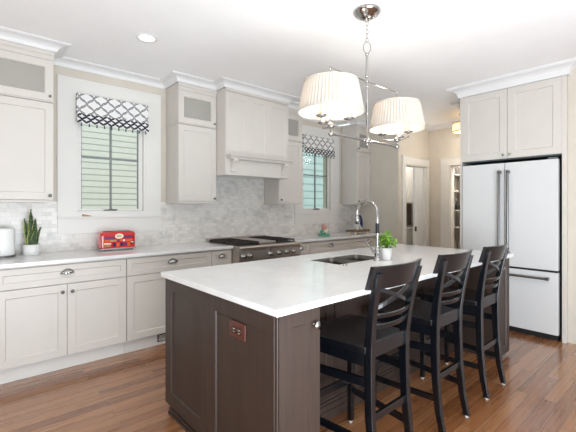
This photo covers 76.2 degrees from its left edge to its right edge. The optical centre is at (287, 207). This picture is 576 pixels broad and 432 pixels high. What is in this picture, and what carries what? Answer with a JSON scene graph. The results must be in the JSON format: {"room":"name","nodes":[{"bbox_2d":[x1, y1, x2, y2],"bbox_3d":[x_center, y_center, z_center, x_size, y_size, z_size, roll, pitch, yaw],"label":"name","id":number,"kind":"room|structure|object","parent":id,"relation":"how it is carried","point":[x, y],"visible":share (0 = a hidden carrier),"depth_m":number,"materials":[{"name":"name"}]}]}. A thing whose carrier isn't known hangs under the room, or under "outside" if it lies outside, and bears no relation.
{"room":"kitchen","nodes":[
{"label":"kitchen","id":0,"kind":"room"},
{"bbox_2d":[0,65,355,254],"bbox_3d":[-1.812,-0.035,3.900,7.830,2.740,0.170,0,0,-41],"label":"wall","id":1,"kind":"structure","parent":0,"point":[240,209],"depth_m":4.37,"materials":[{"name":"stone"}]},
{"bbox_2d":[0,39,54,202],"bbox_3d":[-2.325,-0.690,3.100,0.561,1.294,0.348,0,0,-41],"label":"upper cabinet","id":2,"kind":"object","parent":1,"relation":"attached to","point":[26,72],"visible":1,"depth_m":3.07,"materials":[{"name":"paint"}]},
{"bbox_2d":[57,74,160,234],"bbox_3d":[-1.846,-0.497,3.841,0.997,1.511,0.174,0,0,-41],"label":"window","id":3,"kind":"structure","parent":1,"relation":"in","point":[147,215],"depth_m":3.71,"materials":[{"name":"white paint"}]},
{"bbox_2d":[76,93,148,133],"bbox_3d":[-1.769,-0.939,3.746,0.681,0.317,0.074,0,0,-41],"label":"window valance","id":4,"kind":"object","parent":3,"relation":"attached to","point":[96,110],"visible":1,"depth_m":3.71,"materials":[{"name":"white fabric"}]},
{"bbox_2d":[166,82,216,203],"bbox_3d":[-1.094,-0.690,4.183,0.468,1.294,0.348,0,0,-41],"label":"upper cabinet","id":5,"kind":"object","parent":1,"relation":"attached to","point":[191,128],"visible":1,"depth_m":4.08,"materials":[{"name":"paint"}]},
{"bbox_2d":[0,26,459,130],"bbox_3d":[-0.711,-1.372,4.033,9.153,0.066,2.628,0,0,-24],"label":"trim","id":6,"kind":"structure","parent":1,"relation":"attached to","point":[59,48],"depth_m":3.90,"materials":[{"name":"white paint"}]},
{"bbox_2d":[216,87,293,180],"bbox_3d":[-0.474,-0.852,4.545,0.935,0.973,0.622,0,0,-41],"label":"range hood","id":7,"kind":"object","parent":1,"relation":"attached to","point":[252,129],"visible":0.95,"depth_m":4.31,"materials":[{"name":"paint"}]},
{"bbox_2d":[226,154,293,164],"bbox_3d":[-0.306,-0.563,4.354,0.935,0.046,0.113,0,0,-41],"label":"mantel shelf","id":8,"kind":"object","parent":7,"relation":"attached to","point":[240,158],"depth_m":4.31,"materials":[{"name":"paint"}]},
{"bbox_2d":[264,108,302,203],"bbox_3d":[-0.050,-0.690,5.100,0.428,1.294,0.348,0,0,-41],"label":"upper cabinet","id":9,"kind":"object","parent":1,"relation":"attached to","point":[283,191],"visible":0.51,"depth_m":5.03,"materials":[{"name":"paint"}]},
{"bbox_2d":[294,124,339,224],"bbox_3d":[0.428,-0.497,5.840,0.997,1.511,0.174,0,0,-41],"label":"window","id":10,"kind":"structure","parent":1,"relation":"in","point":[302,215],"depth_m":5.91,"materials":[{"name":"white paint"}]},
{"bbox_2d":[302,134,334,158],"bbox_3d":[0.487,-0.939,5.730,0.681,0.317,0.074,0,0,-41],"label":"window valance","id":11,"kind":"object","parent":10,"relation":"attached to","point":[311,144],"visible":1,"depth_m":5.69,"materials":[{"name":"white fabric"}]},
{"bbox_2d":[342,124,370,204],"bbox_3d":[1.157,-0.690,6.163,0.373,1.294,0.348,0,0,-41],"label":"upper cabinet","id":12,"kind":"object","parent":1,"relation":"attached to","point":[356,156],"visible":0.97,"depth_m":6.06,"materials":[{"name":"paint"}]},
{"bbox_2d":[0,0,575,124],"bbox_3d":[1.695,-1.455,2.237,10.900,0.100,7.720,0,0,-41],"label":"ceiling","id":13,"kind":"structure","parent":0,"point":[421,49],"depth_m":3.02,"materials":[{"name":"paint"}]},
{"bbox_2d":[135,33,157,42],"bbox_3d":[-1.171,-1.403,3.048,0.180,0.004,0.180,0,0,-41],"label":"recessed light","id":14,"kind":"object","parent":13,"relation":"in","point":[144,37],"visible":1,"depth_m":3.04,"materials":[{"name":"white paint"}]},
{"bbox_2d":[298,4,425,148],"bbox_3d":[0.565,-0.922,2.628,1.195,0.964,0.429,0,0,-41],"label":"chandelier","id":15,"kind":"object","parent":13,"relation":"hanging from","point":[330,96],"visible":1,"depth_m":2.56,"materials":[{"name":"white fabric"}]},
{"bbox_2d":[452,114,459,133],"bbox_3d":[2.648,-1.266,5.499,0.350,0.276,0.350,0,0,-41],"label":"drum ceiling light","id":16,"kind":"object","parent":13,"relation":"attached to","point":[455,126],"visible":0.21,"depth_m":5.46,"materials":[{"name":"gold metal"}]},
{"bbox_2d":[0,330,575,431],"bbox_3d":[1.695,1.375,2.237,10.900,0.080,7.720,0,0,-41],"label":"floor","id":17,"kind":"structure","parent":0,"point":[125,392],"depth_m":2.59,"materials":[{"name":"brown wood"}]},
{"bbox_2d":[0,258,125,383],"bbox_3d":[-1.988,0.893,3.209,0.930,0.884,0.626,0,0,-41],"label":"base cabinet","id":18,"kind":"object","parent":17,"relation":"on","point":[53,317],"visible":1,"depth_m":2.97,"materials":[{"name":"paint"}]},
{"bbox_2d":[124,250,210,352],"bbox_3d":[-1.314,0.893,3.801,0.858,0.884,0.626,0,0,-41],"label":"base cabinet","id":19,"kind":"object","parent":17,"relation":"on","point":[145,286],"visible":0.58,"depth_m":3.46,"materials":[{"name":"paint"}]},
{"bbox_2d":[157,333,164,341],"bbox_3d":[-1.151,1.270,3.656,0.300,0.070,0.008,0,0,-41],"label":"vent grille","id":20,"kind":"object","parent":19,"relation":"attached to","point":[160,337],"depth_m":3.58,"materials":[{"name":"grey metal"}]},
{"bbox_2d":[211,249,231,265],"bbox_3d":[-0.897,0.893,4.168,0.246,0.884,0.626,0,0,-41],"label":"drawer","id":21,"kind":"object","parent":17,"relation":"on","point":[223,256],"visible":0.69,"depth_m":3.95,"materials":[{"name":"paint"}]},
{"bbox_2d":[206,235,300,263],"bbox_3d":[-0.409,0.856,4.483,0.894,0.958,0.787,0,0,-41],"label":"range","id":22,"kind":"object","parent":17,"relation":"on","point":[252,247],"visible":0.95,"depth_m":4.25,"materials":[{"name":"silver metal"}]},
{"bbox_2d":[212,240,295,245],"bbox_3d":[-0.425,0.420,4.500,0.854,0.005,0.620,0,0,-41],"label":"cooktop","id":23,"kind":"object","parent":22,"relation":"in","point":[258,242],"depth_m":4.24,"materials":[{"name":"metal"}]},
{"bbox_2d":[298,242,308,255],"bbox_3d":[-0.019,0.893,4.940,0.287,0.884,0.626,0,0,-41],"label":"base cabinet","id":24,"kind":"object","parent":17,"relation":"on","point":[304,247],"visible":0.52,"depth_m":4.77,"materials":[{"name":"paint"}]},
{"bbox_2d":[281,232,383,241],"bbox_3d":[0.631,0.435,5.515,2.024,0.030,0.628,0,0,-41],"label":"countertop","id":25,"kind":"structure","parent":24,"relation":"on","point":[341,235],"depth_m":5.28,"materials":[{"name":"white stone"}]},
{"bbox_2d":[318,224,329,235],"bbox_3d":[0.525,0.326,5.376,0.180,0.189,0.180,0,0,-41],"label":"ornament","id":26,"kind":"object","parent":25,"relation":"on","point":[324,231],"visible":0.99,"depth_m":5.33,"materials":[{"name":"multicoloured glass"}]},
{"bbox_2d":[346,229,369,234],"bbox_3d":[1.099,0.385,5.761,0.380,0.070,0.180,0,0,-41],"label":"tray","id":27,"kind":"object","parent":25,"relation":"on","point":[352,230],"visible":1,"depth_m":5.69,"materials":[{"name":"brown wood"}]},
{"bbox_2d":[354,215,362,229],"bbox_3d":[1.117,0.234,5.757,0.144,0.234,0.183,0,0,0],"label":"oval dish","id":28,"kind":"object","parent":27,"relation":"on","point":[360,225],"visible":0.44,"depth_m":5.81,"materials":[{"name":"blue ceramic"}]},
{"bbox_2d":[308,238,350,253],"bbox_3d":[0.413,0.893,5.320,0.857,0.884,0.626,0,0,-41],"label":"base cabinet","id":29,"kind":"object","parent":17,"relation":"on","point":[315,247],"visible":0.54,"depth_m":5.09,"materials":[{"name":"paint"}]},
{"bbox_2d":[165,258,508,431],"bbox_3d":[0.622,0.893,2.851,2.758,0.884,1.164,0,0,-41],"label":"kitchen island","id":30,"kind":"object","parent":17,"relation":"on","point":[230,366],"visible":0.59,"depth_m":1.91,"materials":[{"name":"brown wood"}]},
{"bbox_2d":[229,319,245,341],"bbox_3d":[-0.241,0.587,1.757,0.008,0.078,0.133,0,0,-41],"label":"outlet plate","id":31,"kind":"object","parent":30,"relation":"attached to","point":[237,327],"depth_m":1.75,"materials":[{"name":"red plastic"}]},
{"bbox_2d":[161,244,513,317],"bbox_3d":[0.615,0.435,2.862,2.800,0.030,1.183,0,0,-41],"label":"island countertop","id":32,"kind":"structure","parent":30,"relation":"on","point":[277,287],"depth_m":2.23,"materials":[{"name":"white stone"}]},
{"bbox_2d":[312,254,380,264],"bbox_3d":[0.492,0.540,3.006,0.587,0.234,0.312,0,0,-41],"label":"sink","id":33,"kind":"object","parent":32,"relation":"in","point":[338,260],"visible":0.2,"depth_m":3.08,"materials":[{"name":"metal"}]},
{"bbox_2d":[355,200,380,260],"bbox_3d":[0.606,0.179,2.933,0.155,0.482,0.248,0,0,-41],"label":"faucet","id":34,"kind":"object","parent":32,"relation":"on","point":[377,251],"visible":1,"depth_m":2.89,"materials":[{"name":"silver metal"}]},
{"bbox_2d":[374,230,396,259],"bbox_3d":[0.784,0.300,2.940,0.184,0.240,0.185,0,0,-41],"label":"potted herb","id":35,"kind":"object","parent":32,"relation":"on","point":[386,252],"visible":0.98,"depth_m":2.91,"materials":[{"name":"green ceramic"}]},
{"bbox_2d":[350,235,384,248],"bbox_3d":[1.064,0.893,5.892,0.871,0.884,0.626,0,0,-41],"label":"base cabinet","id":36,"kind":"object","parent":17,"relation":"on","point":[356,243],"visible":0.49,"depth_m":5.59,"materials":[{"name":"paint"}]},
{"bbox_2d":[320,258,421,431],"bbox_3d":[0.394,0.803,1.979,0.449,1.064,0.549,0,0,-41],"label":"bar stool","id":37,"kind":"object","parent":17,"relation":"on","point":[355,339],"visible":0.93,"depth_m":1.86,"materials":[{"name":"black paint"}]},
{"bbox_2d":[406,225,412,244],"bbox_3d":[2.438,0.868,7.631,1.240,0.935,0.460,0,0,-41],"label":"base cabinet","id":38,"kind":"object","parent":17,"relation":"on","point":[409,228],"visible":0.09,"depth_m":7.33,"materials":[{"name":"paint"}]},
{"bbox_2d":[367,249,473,431],"bbox_3d":[0.876,0.803,2.403,0.449,1.064,0.549,0,0,-41],"label":"bar stool","id":39,"kind":"object","parent":17,"relation":"on","point":[427,318],"visible":0.8,"depth_m":2.25,"materials":[{"name":"black paint"}]},
{"bbox_2d":[454,167,459,248],"bbox_3d":[3.777,0.185,6.585,0.410,2.300,1.700,0,0,-41],"label":"pantry shelving","id":40,"kind":"object","parent":17,"relation":"on","point":[456,175],"visible":0.08,"depth_m":7.29,"materials":[{"name":"white paint"}]},
{"bbox_2d":[455,201,459,209],"bbox_3d":[3.243,-0.032,7.034,0.084,0.160,0.083,0,0,-41],"label":"bottle","id":41,"kind":"object","parent":40,"relation":"on","point":[457,205],"visible":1,"depth_m":7.00,"materials":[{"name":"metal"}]},
{"bbox_2d":[417,243,508,399],"bbox_3d":[1.361,0.803,2.829,0.449,1.064,0.549,0,0,-41],"label":"bar stool","id":42,"kind":"object","parent":17,"relation":"on","point":[474,302],"visible":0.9,"depth_m":2.70,"materials":[{"name":"black paint"}]},
{"bbox_2d":[462,157,561,340],"bbox_3d":[2.564,0.416,4.157,0.658,1.838,0.933,0,0,-41],"label":"refrigerator","id":43,"kind":"object","parent":17,"relation":"on","point":[517,204],"visible":0.6,"depth_m":3.85,"materials":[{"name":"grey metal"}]},
{"bbox_2d":[460,75,567,343],"bbox_3d":[2.608,0.017,4.175,0.659,2.636,1.030,0,0,-41],"label":"tall cabinet","id":44,"kind":"object","parent":17,"relation":"on","point":[529,121],"visible":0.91,"depth_m":3.89,"materials":[{"name":"paint"}]},
{"bbox_3d":[-2.691,0.893,2.590,0.937,0.884,0.626,0,0,-41],"label":"base cabinet","id":45,"kind":"object","parent":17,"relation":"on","visible":0},
{"bbox_2d":[0,242,232,268],"bbox_3d":[-1.925,0.435,3.266,2.982,0.030,0.628,0,0,-41],"label":"countertop","id":46,"kind":"structure","parent":45,"relation":"on","point":[48,258],"depth_m":3.34,"materials":[{"name":"white stone"}]},
{"bbox_2d":[0,228,15,257],"bbox_3d":[-2.412,0.297,3.099,0.184,0.245,0.184,0,0,-41],"label":"canister","id":47,"kind":"object","parent":46,"relation":"on","point":[7,235],"visible":1,"depth_m":3.06,"materials":[{"name":"ceramic"}]},
{"bbox_2d":[22,209,41,255],"bbox_3d":[-2.265,0.217,3.242,0.130,0.405,0.130,0,0,31],"label":"snake plant","id":48,"kind":"object","parent":46,"relation":"on","point":[31,247],"visible":1,"depth_m":3.22,"materials":[{"name":"green plant"}]},
{"bbox_2d":[96,230,135,250],"bbox_3d":[-1.699,0.328,3.655,0.348,0.184,0.166,0,0,-41],"label":"toaster","id":49,"kind":"object","parent":46,"relation":"on","point":[125,239],"visible":0.98,"depth_m":3.59,"materials":[{"name":"red metal"}]},
{"bbox_2d":[96,246,135,250],"bbox_3d":[-1.707,0.405,3.655,0.336,0.016,0.153,0,0,-41],"label":"base","id":50,"kind":"object","parent":49,"relation":"attached to","point":[101,248],"depth_m":3.57,"materials":[{"name":"silver metal"}]},
{"bbox_2d":[356,133,403,244],"bbox_3d":[1.466,-0.035,6.223,0.160,2.740,1.010,0,0,-41],"label":"wall","id":51,"kind":"structure","parent":0,"point":[386,161],"depth_m":5.95,"materials":[{"name":"beige paint"}]},
{"bbox_2d":[380,247,391,259],"bbox_3d":[0.787,0.371,2.943,0.094,0.097,0.094,0,0,-41],"label":"pot","id":52,"kind":"object","parent":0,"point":[386,252],"depth_m":2.91,"materials":[{"name":"white ceramic"}]},
{"bbox_2d":[406,203,410,224],"bbox_3d":[1.903,-0.035,7.520,2.210,2.740,0.060,0,0,-41],"label":"wall","id":53,"kind":"structure","parent":0,"point":[408,205],"depth_m":8.16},
{"bbox_2d":[406,167,412,202],"bbox_3d":[2.425,-0.600,7.646,1.240,1.030,0.420,0,0,-41],"label":"upper cabinet","id":54,"kind":"object","parent":53,"relation":"attached to","point":[409,170],"visible":0.16,"depth_m":7.38,"materials":[{"name":"paint"}]},
{"bbox_2d":[411,203,412,224],"bbox_3d":[3.081,-0.035,7.930,0.100,2.740,1.000,0,0,-41],"label":"wall","id":55,"kind":"structure","parent":0,"point":[411,203],"depth_m":8.21,"materials":[{"name":"beige paint"}]},
{"bbox_2d":[404,130,428,166],"bbox_3d":[2.127,-0.035,6.212,0.820,2.740,0.120,0,0,-41],"label":"wall","id":56,"kind":"structure","parent":0,"point":[416,144],"depth_m":6.18,"materials":[{"name":"beige paint"}]},
{"bbox_2d":[402,155,429,245],"bbox_3d":[2.107,0.250,6.175,0.880,2.170,0.148,0,0,-41],"label":"door","id":57,"kind":"structure","parent":56,"relation":"in","point":[421,175],"depth_m":6.28,"materials":[{"name":"white paint"}]},
{"bbox_2d":[429,127,459,246],"bbox_3d":[3.241,-0.035,5.658,0.120,2.740,2.423,0,0,-41],"label":"wall","id":58,"kind":"structure","parent":0,"point":[443,143],"depth_m":6.33,"materials":[{"name":"beige paint"}]},
{"bbox_2d":[440,156,459,247],"bbox_3d":[3.003,0.250,5.907,0.148,2.170,1.095,0,0,-41],"label":"door frame","id":59,"kind":"structure","parent":58,"relation":"in","point":[448,164],"depth_m":6.18,"materials":[{"name":"white paint"}]},
{"bbox_2d":[457,167,459,248],"bbox_3d":[3.767,-0.035,6.188,1.370,2.740,2.523,0,0,-41],"label":"wall","id":60,"kind":"structure","parent":0,"point":[458,168],"depth_m":7.33,"materials":[{"name":"paint"}]},
{"bbox_2d":[568,67,575,343],"bbox_3d":[4.204,-0.035,4.812,3.730,2.740,0.120,0,0,-41],"label":"wall","id":61,"kind":"structure","parent":0,"point":[572,78],"depth_m":3.60,"materials":[{"name":"beige paint"}]},
{"bbox_2d":[446,57,575,107],"bbox_3d":[3.682,-1.349,5.277,3.901,0.111,1.507,0,0,-41],"label":"trim","id":62,"kind":"structure","parent":61,"relation":"attached to","point":[561,68],"depth_m":3.87,"materials":[{"name":"white paint"}]},
{"label":"outside","id":63,"kind":"structure","parent":0,"visible":0},
{"bbox_3d":[-2.354,1.985,10.248,26.000,0.100,9.500,0,0,-41],"label":"ground","id":64,"kind":"structure","parent":63,"visible":0},
{"bbox_2d":[82,122,322,208],"bbox_3d":[-1.609,-0.915,10.158,14.000,6.500,2.720,0,0,-41],"label":"neighbor house","id":65,"kind":"structure","parent":64,"relation":"on","point":[95,141],"depth_m":9.43,"materials":[{"name":"green"}]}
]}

